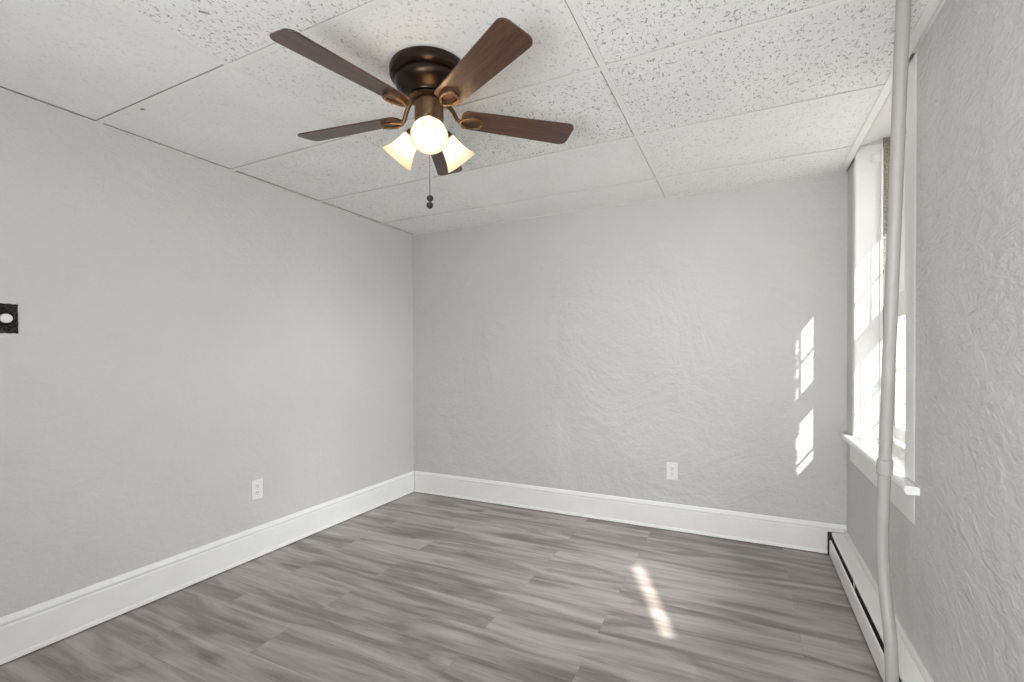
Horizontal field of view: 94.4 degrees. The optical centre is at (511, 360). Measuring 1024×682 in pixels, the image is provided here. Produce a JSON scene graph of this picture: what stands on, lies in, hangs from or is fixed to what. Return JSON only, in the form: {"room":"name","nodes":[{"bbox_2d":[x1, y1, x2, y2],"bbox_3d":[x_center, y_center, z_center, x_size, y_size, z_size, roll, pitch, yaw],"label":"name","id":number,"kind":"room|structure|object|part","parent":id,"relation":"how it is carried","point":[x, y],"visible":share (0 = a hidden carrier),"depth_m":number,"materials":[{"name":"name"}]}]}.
{"room":"empty bedroom","nodes":[
{"label":"empty bedroom","id":0,"kind":"room"},
{"bbox_2d":[0,86,413,617],"bbox_3d":[-2.096,-0.026,1.815,0.200,2.400,5.614,0,1,26],"label":"wall","id":1,"kind":"structure","parent":0,"point":[192,332],"depth_m":2.37,"materials":[{"name":"paint"}]},
{"bbox_2d":[0,303,17,333],"bbox_3d":[-1.962,-0.165,1.838,0.020,0.117,0.074,0,1,26],"label":"dimmer switch","id":2,"kind":"object","parent":1,"relation":"attached to","point":[8,312],"visible":1,"depth_m":1.85,"materials":[{"name":"black plastic"}]},
{"bbox_3d":[-1.960,-0.165,1.837,0.016,0.036,0.036,0,1,26],"label":"knob","id":3,"kind":"part","parent":2,"relation":"part of","materials":[{"name":"white plastic"}]},
{"bbox_2d":[0,471,414,664],"bbox_3d":[-1.992,1.081,1.782,0.016,0.176,5.214,0,1,26],"label":"baseboard","id":4,"kind":"structure","parent":1,"relation":"attached to","point":[28,630],"depth_m":2.36,"materials":[{"name":"white paint"}]},
{"bbox_2d":[251,478,262,500],"bbox_3d":[-1.500,0.757,2.793,0.008,0.116,0.072,0,1,26],"label":"wall outlet","id":5,"kind":"object","parent":1,"relation":"attached to","point":[256,485],"visible":1,"depth_m":2.79,"materials":[{"name":"white plastic"}]},
{"bbox_2d":[0,0,945,234],"bbox_3d":[-0.615,-1.060,1.072,3.112,0.030,5.214,0,1,26],"label":"trim","id":6,"kind":"structure","parent":1,"relation":"attached to","point":[932,8],"depth_m":2.11,"materials":[{"name":"wood"}]},
{"bbox_2d":[0,492,882,681],"bbox_3d":[-0.526,1.215,1.065,3.681,0.080,5.614,0,1,26],"label":"floor","id":7,"kind":"structure","parent":0,"point":[414,586],"depth_m":2.17,"materials":[{"name":"laminate"}]},
{"bbox_2d":[827,532,924,681],"bbox_3d":[1.354,1.082,1.683,0.078,0.138,2.388,0,1,26],"label":"baseboard heater","id":8,"kind":"object","parent":7,"relation":"on","point":[863,598],"visible":0.84,"depth_m":2.02,"materials":[{"name":"metal"}]},
{"bbox_3d":[1.878,1.066,2.752,0.077,0.136,0.006,0,1,26],"label":"plate","id":9,"kind":"part","parent":8,"relation":"part of","materials":[{"name":"metal"}]},
{"bbox_3d":[1.329,1.101,1.693,0.008,0.085,2.379,0,1,26],"label":"panel","id":10,"kind":"part","parent":8,"relation":"part of","materials":[{"name":"metal"}]},
{"bbox_2d":[876,0,911,681],"bbox_3d":[1.200,0.048,1.484,0.068,2.222,0.250,0,1,26],"label":"riser pipe","id":11,"kind":"object","parent":7,"relation":"on","point":[884,463],"visible":1,"depth_m":1.50,"materials":[{"name":"metal"}]},
{"bbox_2d":[0,0,928,233],"bbox_3d":[-0.619,-1.057,1.071,3.061,0.021,5.206,0,1,26],"label":"ceiling","id":12,"kind":"structure","parent":0,"point":[93,59],"depth_m":1.84,"materials":[{"name":"tile"}]},
{"bbox_2d":[269,17,573,208],"bbox_3d":[-0.330,-0.803,1.717,1.061,0.506,1.070,0,1,26],"label":"ceiling fan","id":13,"kind":"object","parent":12,"relation":"hanging from","point":[429,77],"visible":1,"depth_m":1.62,"materials":[{"name":"wood"}]},
{"bbox_3d":[-0.502,-0.888,1.450,0.120,0.006,0.438,15,10,36],"label":"blade","id":14,"kind":"part","parent":13,"relation":"part of","materials":[{"name":"brown wood"}]},
{"bbox_3d":[-0.620,-0.892,1.829,0.438,0.006,0.120,0,13,19],"label":"blade","id":15,"kind":"part","parent":13,"relation":"part of","materials":[{"name":"brown wood"}]},
{"bbox_3d":[-0.409,-0.779,1.760,0.138,0.139,0.125,0,1,26],"label":"lamp shade","id":16,"kind":"part","parent":13,"relation":"part of","materials":[{"name":"white glass"}]},
{"bbox_3d":[-0.275,-0.778,1.600,0.125,0.139,0.134,0,1,26],"label":"lamp shade","id":17,"kind":"part","parent":13,"relation":"part of","materials":[{"name":"white glass"}]},
{"bbox_3d":[-0.283,-0.795,1.623,0.053,0.067,0.060,0,1,26],"label":"light bulb","id":18,"kind":"part","parent":13,"relation":"part of","materials":[{"name":"white glass"}]},
{"bbox_3d":[-0.297,-0.713,1.709,0.002,0.281,0.002,0,1,26],"label":"pull chain","id":19,"kind":"part","parent":13,"relation":"part of","materials":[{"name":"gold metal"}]},
{"bbox_3d":[-0.297,-0.897,2.057,0.120,0.006,0.438,-12,1,1],"label":"blade","id":20,"kind":"part","parent":13,"relation":"part of","materials":[{"name":"brown wood"}]},
{"bbox_3d":[-0.202,-0.781,1.793,0.121,0.139,0.136,0,1,26],"label":"lamp shade","id":21,"kind":"part","parent":13,"relation":"part of","materials":[{"name":"white glass"}]},
{"bbox_3d":[-0.106,-0.890,1.445,0.120,0.006,0.438,14,-8,-35],"label":"blade","id":22,"kind":"part","parent":13,"relation":"part of","materials":[{"name":"brown wood"}]},
{"bbox_3d":[0.021,-0.896,1.821,0.438,0.006,0.120,-1,-11,-17],"label":"blade","id":23,"kind":"part","parent":13,"relation":"part of","materials":[{"name":"brown wood"}]},
{"bbox_2d":[95,0,883,223],"bbox_3d":[-0.635,-1.064,1.082,3.068,0.036,5.214,0,1,26],"label":"ceiling grid","id":24,"kind":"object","parent":12,"relation":"attached to","point":[226,66],"depth_m":1.87,"materials":[{"name":"metal"}]},
{"bbox_2d":[412,169,847,524],"bbox_3d":[0.748,-0.064,3.435,3.481,2.400,0.200,0,1,26],"label":"wall","id":25,"kind":"structure","parent":0,"point":[594,350],"depth_m":3.23,"materials":[{"name":"paint"}]},
{"bbox_2d":[415,471,846,553],"bbox_3d":[0.551,1.044,3.428,3.093,0.176,0.020,0,1,26],"label":"baseboard","id":26,"kind":"structure","parent":25,"relation":"attached to","point":[806,535],"depth_m":3.25,"materials":[{"name":"white paint"}]},
{"bbox_2d":[666,462,677,479],"bbox_3d":[1.071,0.739,3.174,0.072,0.116,0.008,0,1,26],"label":"wall outlet","id":27,"kind":"object","parent":25,"relation":"attached to","point":[671,468],"visible":1,"depth_m":3.17,"materials":[{"name":"white plastic"}]},
{"bbox_2d":[846,0,1023,681],"bbox_3d":[0.954,-0.025,0.319,0.368,2.400,5.214,0,1,26],"label":"wall","id":28,"kind":"structure","parent":0,"point":[957,573],"depth_m":1.27,"materials":[{"name":"paint"}]},
{"bbox_2d":[841,53,919,524],"bbox_3d":[1.811,-0.325,2.036,0.482,1.775,1.190,0,1,26],"label":"window","id":29,"kind":"structure","parent":28,"relation":"in","point":[871,163],"depth_m":2.49,"materials":[{"name":"paint"}]},
{"bbox_3d":[1.856,-0.333,2.575,0.006,1.486,0.032,0,1,26],"label":"casing","id":30,"kind":"part","parent":29,"relation":"part of","materials":[{"name":"white paint"}]},
{"bbox_3d":[1.922,0.460,2.022,0.270,0.055,0.930,0,1,26],"label":"sill","id":31,"kind":"part","parent":29,"relation":"part of","materials":[{"name":"white paint"}]},
{"bbox_3d":[1.833,0.036,2.098,0.036,0.752,0.860,0,1,26],"label":"sash","id":32,"kind":"part","parent":29,"relation":"part of","materials":[{"name":"white paint"}]},
{"bbox_3d":[1.867,-0.741,2.069,0.036,0.825,0.860,0,1,26],"label":"sash","id":33,"kind":"part","parent":29,"relation":"part of","materials":[{"name":"white paint"}]},
{"bbox_3d":[1.421,-0.319,1.686,0.006,1.486,0.104,0,1,26],"label":"casing","id":34,"kind":"part","parent":29,"relation":"part of","materials":[{"name":"white paint"}]},
{"bbox_2d":[844,531,933,681],"bbox_3d":[0.782,1.096,0.411,0.021,0.151,5.194,0,1,26],"label":"baseboard","id":35,"kind":"structure","parent":28,"relation":"attached to","point":[924,672],"depth_m":1.76,"materials":[{"name":"white paint"}]}
]}

